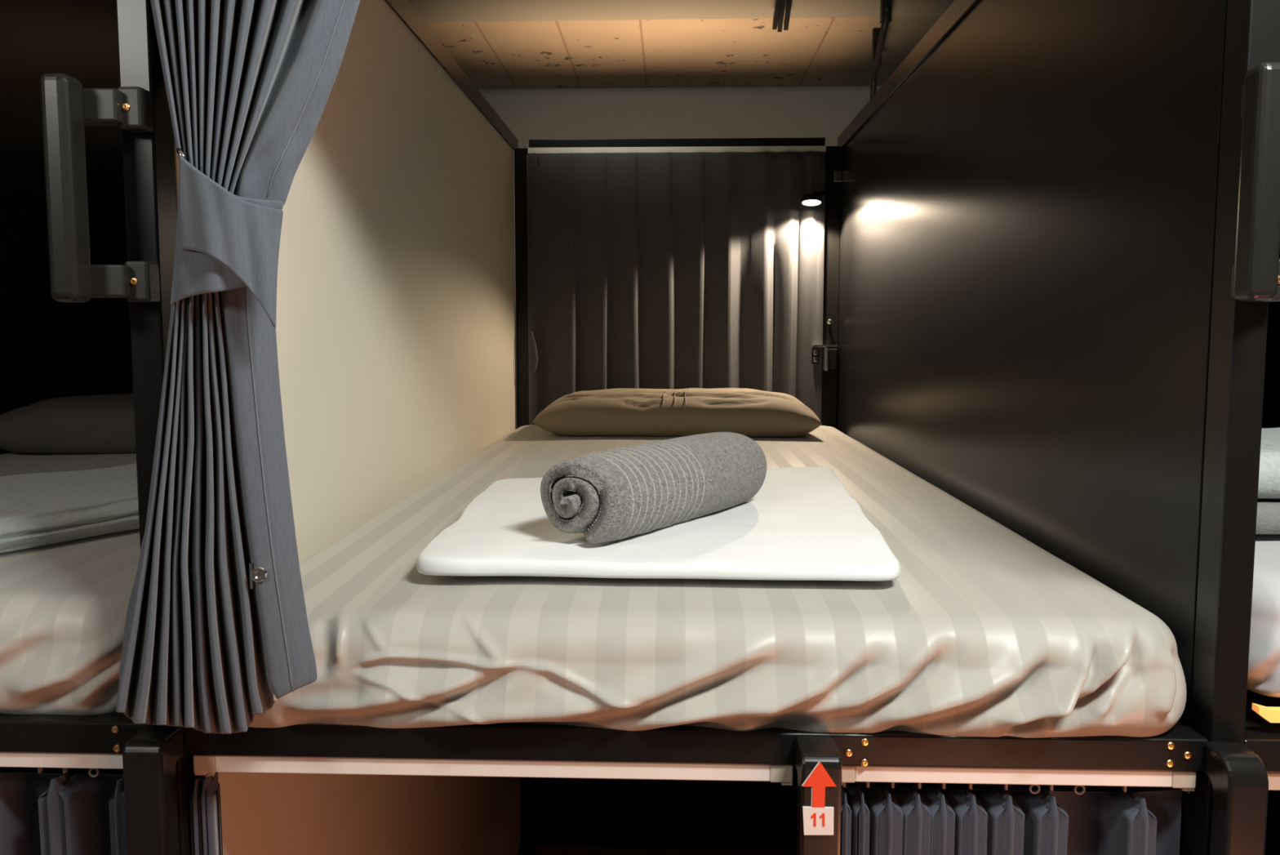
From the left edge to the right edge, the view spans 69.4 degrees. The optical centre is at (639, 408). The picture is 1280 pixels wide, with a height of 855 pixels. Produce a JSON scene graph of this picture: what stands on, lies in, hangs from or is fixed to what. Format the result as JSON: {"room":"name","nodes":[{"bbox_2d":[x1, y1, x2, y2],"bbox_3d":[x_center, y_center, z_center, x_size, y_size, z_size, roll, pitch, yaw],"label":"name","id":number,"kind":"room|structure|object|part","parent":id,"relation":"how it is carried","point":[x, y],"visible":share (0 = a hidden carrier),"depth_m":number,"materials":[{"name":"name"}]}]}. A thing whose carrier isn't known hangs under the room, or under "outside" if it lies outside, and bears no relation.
{"room":"dormitory","nodes":[
{"label":"dormitory","id":0,"kind":"room"},
{"bbox_2d":[516,845,796,854],"bbox_3d":[0.073,1.491,1.902,5.200,0.050,6.300,0,5,2],"label":"floor","id":1,"kind":"structure","parent":0,"point":[540,850],"depth_m":2.89,"materials":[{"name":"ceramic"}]},
{"bbox_2d":[0,0,133,773],"bbox_3d":[-1.411,0.212,1.891,0.025,2.500,1.913,0,5,2],"label":"partition panel","id":2,"kind":"object","parent":1,"relation":"on","point":[50,348],"visible":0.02,"depth_m":2.16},
{"bbox_2d":[0,0,1279,854],"bbox_3d":[0.075,0.375,1.835,2.970,2.185,1.950,0,5,2],"label":"frame","id":3,"kind":"object","parent":1,"relation":"on","point":[1222,711],"visible":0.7,"depth_m":0.84,"materials":[{"name":"black metal"}]},
{"bbox_2d":[0,751,123,768],"bbox_3d":[-0.942,0.333,0.905,0.911,0.015,0.024,0,5,2],"label":"track","id":4,"kind":"object","parent":3,"relation":"attached to","point":[113,761],"visible":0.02,"depth_m":0.88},
{"bbox_2d":[0,767,127,854],"bbox_3d":[-0.713,0.789,0.955,0.489,0.904,0.061,0,5,2],"label":"curtain","id":5,"kind":"object","parent":4,"relation":"hanging from","point":[64,811],"visible":0.66,"depth_m":0.92,"materials":[{"name":"fabric"}]},
{"bbox_2d":[0,452,140,715],"bbox_3d":[-0.906,0.161,1.801,0.937,0.130,1.859,0,5,2],"label":"mattress","id":6,"kind":"object","parent":3,"relation":"on","point":[64,605],"visible":0.16,"depth_m":0.89,"materials":[{"name":"white fabric"}]},
{"bbox_2d":[0,393,136,453],"bbox_3d":[-0.978,0.019,2.047,0.720,0.114,0.400,0,5,-1],"label":"pillow","id":7,"kind":"object","parent":6,"relation":"on","point":[100,423],"visible":0.33,"depth_m":1.86,"materials":[{"name":"beige fabric"}]},
{"bbox_2d":[0,462,139,552],"bbox_3d":[-0.756,0.120,1.282,0.384,0.042,0.447,3,6,36],"label":"folded blanket","id":8,"kind":"object","parent":6,"relation":"on","point":[43,508],"visible":0.5,"depth_m":1.14,"materials":[{"name":"grey fabric"}]},
{"bbox_3d":[-0.937,0.309,0.903,0.950,0.031,0.032,0,5,2],"label":"rail","id":9,"kind":"part","parent":3,"relation":"part of","materials":[{"name":"black metal"}]},
{"bbox_2d":[40,72,159,302],"bbox_3d":[-0.470,-0.188,0.807,0.083,0.190,0.042,-3,6,-36],"label":"handle","id":10,"kind":"object","parent":3,"relation":"attached to","point":[67,106],"visible":1,"depth_m":0.78,"materials":[{"name":"black metal"}]},
{"bbox_3d":[-0.468,-0.262,0.803,0.038,0.028,0.022,0,5,2],"label":"arm","id":11,"kind":"part","parent":10,"relation":"part of","materials":[{"name":"black plastic"}]},
{"bbox_3d":[-0.468,-0.113,0.816,0.038,0.028,0.022,0,5,2],"label":"arm","id":12,"kind":"part","parent":10,"relation":"part of","materials":[{"name":"black plastic"}]},
{"bbox_2d":[122,725,183,854],"bbox_3d":[-0.630,0.921,0.905,0.404,1.249,0.040,0,5,2],"label":"ladder","id":13,"kind":"object","parent":3,"relation":"attached to","point":[150,757],"visible":1,"depth_m":0.83,"materials":[{"name":"black metal"}]},
{"bbox_3d":[-0.448,0.470,0.900,0.030,2.150,0.036,0,5,2],"label":"post","id":14,"kind":"part","parent":3,"relation":"part of","materials":[{"name":"black metal"}]},
{"bbox_2d":[173,0,515,562],"bbox_3d":[-0.414,-0.225,1.796,0.028,0.948,1.863,0,5,2],"label":"partition panel","id":15,"kind":"object","parent":3,"relation":"attached to","point":[395,314],"visible":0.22,"depth_m":1.52,"materials":[{"name":"beige paint"}]},
{"bbox_2d":[200,771,520,854],"bbox_3d":[-0.414,0.832,1.883,0.028,1.166,1.863,0,5,2],"label":"partition panel","id":16,"kind":"object","parent":3,"relation":"attached to","point":[262,813],"visible":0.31,"depth_m":1.41,"materials":[{"name":"brown wood"}]},
{"bbox_3d":[-0.413,-0.697,1.784,0.040,0.039,1.910,0,5,2],"label":"rail","id":17,"kind":"part","parent":3,"relation":"part of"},
{"bbox_2d":[193,755,792,785],"bbox_3d":[-0.141,0.338,0.878,0.566,0.021,0.025,0,5,2],"label":"track","id":18,"kind":"object","parent":3,"relation":"attached to","point":[202,764],"visible":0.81,"depth_m":0.87,"materials":[{"name":"beige plastic"}]},
{"bbox_2d":[190,771,222,854],"bbox_3d":[-0.419,0.790,0.928,0.025,0.907,0.031,0,5,2],"label":"curtain","id":19,"kind":"object","parent":18,"relation":"hanging from","point":[205,800],"visible":0.98,"depth_m":0.89,"materials":[{"name":"fabric"}]},
{"bbox_3d":[-0.346,0.311,2.804,0.042,2.155,0.038,0,5,2],"label":"post","id":20,"kind":"part","parent":3,"relation":"part of","materials":[{"name":"black metal"}]},
{"bbox_2d":[528,145,826,154],"bbox_3d":[0.104,-0.749,2.674,0.860,0.017,0.016,0,5,2],"label":"track","id":21,"kind":"object","parent":3,"relation":"attached to","point":[821,148],"visible":1,"depth_m":2.67,"materials":[{"name":"silver metal"}]},
{"bbox_2d":[526,151,826,425],"bbox_3d":[0.101,-0.303,2.692,0.864,0.872,0.039,0,5,2],"label":"curtain","id":22,"kind":"object","parent":21,"relation":"hanging from","point":[660,270],"visible":0.82,"depth_m":2.69,"materials":[{"name":"grey fabric"}]},
{"bbox_3d":[0.106,-0.773,2.698,0.860,0.027,0.030,0,5,2],"label":"rail","id":23,"kind":"part","parent":3,"relation":"part of","materials":[{"name":"black metal"}]},
{"bbox_3d":[0.042,0.312,0.870,0.950,0.031,0.032,0,5,2],"label":"rail","id":24,"kind":"part","parent":3,"relation":"part of","materials":[{"name":"black metal"}]},
{"bbox_2d":[248,424,1186,737],"bbox_3d":[0.074,0.170,1.753,0.946,0.122,1.889,0,5,2],"label":"mattress","id":25,"kind":"object","parent":3,"relation":"on","point":[981,630],"visible":0.64,"depth_m":0.85,"materials":[{"name":"white fabric"}]},
{"bbox_2d":[416,466,900,581],"bbox_3d":[0.039,0.136,1.280,0.564,0.022,0.695,0,5,2],"label":"duvet","id":26,"kind":"object","parent":25,"relation":"on","point":[802,523],"visible":0.63,"depth_m":1.02,"materials":[{"name":"white fabric"}]},
{"bbox_2d":[540,431,766,542],"bbox_3d":[0.026,0.090,1.140,0.115,0.100,0.375,3,6,35],"label":"rolled towel","id":27,"kind":"object","parent":26,"relation":"on","point":[617,493],"visible":1,"depth_m":1.05,"materials":[{"name":"grey fabric"}]},
{"bbox_2d":[532,387,822,436],"bbox_3d":[0.101,-0.002,2.451,0.704,0.108,0.430,0,5,4],"label":"pillow","id":28,"kind":"object","parent":25,"relation":"on","point":[620,411],"visible":0.98,"depth_m":2.26,"materials":[{"name":"beige fabric"}]},
{"bbox_2d":[800,191,832,206],"bbox_3d":[0.511,-0.599,2.620,0.124,0.046,0.062,-3,5,-29],"label":"reading lamp","id":29,"kind":"object","parent":3,"relation":"attached to","point":[813,199],"visible":1,"depth_m":2.60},
{"bbox_2d":[802,200,820,205],"bbox_3d":[0.484,-0.583,2.606,0.051,0.013,0.050,0,5,2],"label":"diffuser","id":30,"kind":"object","parent":29,"relation":"attached to","point":[805,202],"depth_m":2.60,"materials":[{"name":"white plastic"}]},
{"bbox_3d":[0.517,-0.611,2.639,0.096,0.026,0.011,-4,6,-43],"label":"arm","id":31,"kind":"part","parent":29,"relation":"part of"},
{"bbox_2d":[811,344,837,370],"bbox_3d":[0.535,-0.149,2.690,0.077,0.075,0.051,0,5,2],"label":"power outlet","id":32,"kind":"object","parent":3,"relation":"attached to","point":[830,355],"visible":0.97,"depth_m":2.67,"materials":[{"name":"black plastic"}]},
{"bbox_2d":[811,346,818,364],"bbox_3d":[0.506,-0.154,2.670,0.021,0.048,0.006,0,5,2],"label":"switch plate","id":33,"kind":"object","parent":32,"relation":"attached to","point":[815,350],"depth_m":2.67,"materials":[{"name":"black metal"}]},
{"bbox_2d":[823,346,837,370],"bbox_3d":[0.554,-0.145,2.684,0.035,0.068,0.040,0,5,2],"label":"socket","id":34,"kind":"object","parent":32,"relation":"attached to","point":[830,355],"depth_m":2.67,"materials":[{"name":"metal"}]},
{"bbox_2d":[826,318,832,324],"bbox_3d":[0.552,-0.254,2.695,0.016,0.016,0.025,0,5,2],"label":"handle","id":35,"kind":"object","parent":3,"relation":"attached to","point":[829,321],"visible":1,"depth_m":2.69,"materials":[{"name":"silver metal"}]},
{"bbox_3d":[0.559,0.314,2.773,0.046,2.155,0.038,0,5,2],"label":"post","id":36,"kind":"part","parent":3,"relation":"part of","materials":[{"name":"black metal"}]},
{"bbox_2d":[833,170,842,182],"bbox_3d":[0.570,-0.670,2.664,0.023,0.031,0.016,0,5,2],"label":"clip","id":37,"kind":"object","parent":3,"relation":"attached to","point":[837,175],"visible":1,"depth_m":2.66,"materials":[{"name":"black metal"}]},
{"bbox_3d":[0.565,-0.694,1.750,0.040,0.039,1.910,0,5,2],"label":"rail","id":38,"kind":"part","parent":3,"relation":"part of","materials":[{"name":"black metal"}]},
{"bbox_2d":[845,780,1186,854],"bbox_3d":[0.564,0.833,1.875,0.028,1.166,1.913,0,5,2],"label":"partition panel","id":39,"kind":"object","parent":3,"relation":"attached to","point":[874,784],"visible":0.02,"depth_m":1.26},
{"bbox_2d":[841,765,1195,791],"bbox_3d":[0.344,0.339,0.862,0.330,0.020,0.025,0,5,2],"label":"track","id":40,"kind":"object","parent":3,"relation":"attached to","point":[1185,780],"visible":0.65,"depth_m":0.85,"materials":[{"name":"white metal"}]},
{"bbox_2d":[840,782,1190,854],"bbox_3d":[0.347,0.793,0.919,0.336,0.903,0.061,0,5,2],"label":"curtain","id":41,"kind":"object","parent":40,"relation":"hanging from","point":[895,820],"visible":0.98,"depth_m":0.87,"materials":[{"name":"fabric"}]},
{"bbox_2d":[795,735,1268,854],"bbox_3d":[0.342,0.924,0.870,0.402,1.249,0.044,0,5,2],"label":"ladder","id":42,"kind":"object","parent":3,"relation":"attached to","point":[1237,775],"visible":0.98,"depth_m":0.81,"materials":[{"name":"black metal"}]},
{"bbox_2d":[801,760,835,835],"bbox_3d":[0.156,0.339,0.805,0.030,0.066,0.003,0,5,2],"label":"number sign","id":43,"kind":"object","parent":42,"relation":"attached to","point":[818,819],"visible":1,"depth_m":0.81,"materials":[{"name":"red plastic"}]},
{"bbox_3d":[0.155,0.360,0.807,0.027,0.025,0.002,0,5,2],"label":"number plate","id":44,"kind":"part","parent":43,"relation":"part of","materials":[{"name":"white plastic"}]},
{"bbox_2d":[836,0,1226,725],"bbox_3d":[0.564,-0.224,1.788,0.028,0.948,1.913,0,5,2],"label":"partition panel","id":45,"kind":"object","parent":3,"relation":"attached to","point":[1028,220],"visible":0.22,"depth_m":1.17,"materials":[{"name":"black wood"}]},
{"bbox_3d":[0.532,0.473,0.867,0.030,2.150,0.036,0,5,2],"label":"post","id":46,"kind":"part","parent":3,"relation":"part of","materials":[{"name":"black metal"}]},
{"bbox_2d":[1231,62,1279,302],"bbox_3d":[0.517,-0.184,0.770,0.036,0.190,0.072,4,6,41],"label":"handle","id":47,"kind":"object","parent":3,"relation":"attached to","point":[1255,276],"visible":1,"depth_m":0.74,"materials":[{"name":"black metal"}]},
{"bbox_3d":[0.519,-0.109,0.782,0.024,0.028,0.022,0,5,2],"label":"arm","id":48,"kind":"part","parent":47,"relation":"part of","materials":[{"name":"black plastic"}]},
{"bbox_3d":[0.519,-0.259,0.770,0.024,0.028,0.022,0,5,2],"label":"arm","id":49,"kind":"part","parent":47,"relation":"part of","materials":[{"name":"black plastic"}]},
{"bbox_3d":[1.022,0.315,0.837,0.950,0.031,0.032,0,5,2],"label":"rail","id":50,"kind":"part","parent":3,"relation":"part of","materials":[{"name":"black metal"}]},
{"bbox_2d":[1247,426,1279,697],"bbox_3d":[1.055,0.140,1.733,0.932,0.130,1.858,0,5,2],"label":"mattress","id":51,"kind":"object","parent":3,"relation":"on","point":[1264,664],"visible":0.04,"depth_m":0.86,"materials":[{"name":"white fabric"}]},
{"bbox_2d":[1255,499,1279,533],"bbox_3d":[0.804,0.106,1.146,0.304,0.035,0.336,0,5,2],"label":"folded blanket","id":52,"kind":"object","parent":51,"relation":"on","point":[1268,517],"visible":0.03,"depth_m":0.99,"materials":[{"name":"grey fabric"}]},
{"bbox_2d":[1257,426,1279,499],"bbox_3d":[0.792,0.061,1.137,0.284,0.054,0.301,0,5,2],"label":"folded towel","id":53,"kind":"object","parent":52,"relation":"on","point":[1268,488],"visible":0.26,"depth_m":1.00,"materials":[{"name":"white fabric"}]},
{"bbox_2d":[1252,702,1279,722],"bbox_3d":[0.778,0.280,0.841,0.427,0.014,0.010,0,5,2],"label":"light strip","id":54,"kind":"object","parent":3,"relation":"attached to","point":[1272,714],"visible":1,"depth_m":0.84,"materials":[{"name":"yellow plastic"}]},
{"bbox_2d":[1266,772,1279,790],"bbox_3d":[1.023,0.342,0.839,0.918,0.020,0.025,0,5,2],"label":"track","id":55,"kind":"object","parent":3,"relation":"attached to","point":[1273,778],"visible":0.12,"depth_m":0.84,"materials":[{"name":"white metal"}]},
{"bbox_2d":[1262,249,1279,854],"bbox_3d":[1.562,0.222,1.790,0.025,2.500,1.913,0,5,2],"label":"partition panel","id":56,"kind":"object","parent":1,"relation":"on","point":[1271,401],"visible":0.02,"depth_m":2.29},
{"bbox_2d":[477,85,881,429],"bbox_3d":[0.179,-0.206,4.846,5.200,2.850,0.150,0,5,2],"label":"wall","id":57,"kind":"structure","parent":0,"point":[802,111],"depth_m":4.67,"materials":[{"name":"grey paint"}]},
{"bbox_2d":[424,16,940,88],"bbox_3d":[0.075,-1.424,1.662,5.200,0.100,6.300,0,5,2],"label":"ceiling","id":58,"kind":"structure","parent":0,"point":[824,51],"depth_m":4.08,"materials":[{"name":"concrete"}]},
{"bbox_2d":[407,0,954,22],"bbox_3d":[0.105,-1.430,2.554,5.200,0.035,1.980,0,5,2],"label":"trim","id":59,"kind":"structure","parent":58,"relation":"attached to","point":[429,11],"depth_m":3.43,"materials":[{"name":"grey paint"}]},
{"bbox_2d":[772,0,791,31],"bbox_3d":[0.500,-1.429,3.230,0.062,0.078,0.446,0,5,5],"label":"bracket","id":60,"kind":"object","parent":59,"relation":"hanging from","point":[780,5],"visible":1,"depth_m":3.27,"materials":[{"name":"black metal"}]},
{"bbox_2d":[870,0,892,98],"bbox_3d":[0.924,-1.408,3.560,0.039,0.241,0.893,1,5,11],"label":"conduit pipe","id":61,"kind":"object","parent":58,"relation":"attached to","point":[878,37],"visible":0.96,"depth_m":3.58,"materials":[{"name":"black plastic"}]},
{"bbox_3d":[0.042,-0.520,0.799,0.949,0.018,0.022,0,5,2],"label":"track","id":62,"kind":"object","parent":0,"visible":0},
{"bbox_2d":[115,0,359,733],"bbox_3d":[-0.353,-0.103,0.812,0.249,0.808,0.102,0,5,2],"label":"curtain","id":63,"kind":"object","parent":62,"relation":"hanging from","point":[216,630],"visible":0.97,"depth_m":0.79,"materials":[{"name":"fabric"}]},
{"bbox_2d":[170,147,283,327],"bbox_3d":[-0.349,-0.142,0.762,0.106,0.150,0.031,1,5,7],"label":"tieback","id":64,"kind":"object","parent":63,"relation":"attached to","point":[225,240],"visible":1,"depth_m":0.76,"materials":[{"name":"grey fabric"}]},
{"bbox_3d":[-0.333,0.143,0.796,0.002,0.022,0.010,0,5,2],"label":"snap plate","id":65,"kind":"part","parent":63,"relation":"part of","materials":[{"name":"silver metal"}]}
]}

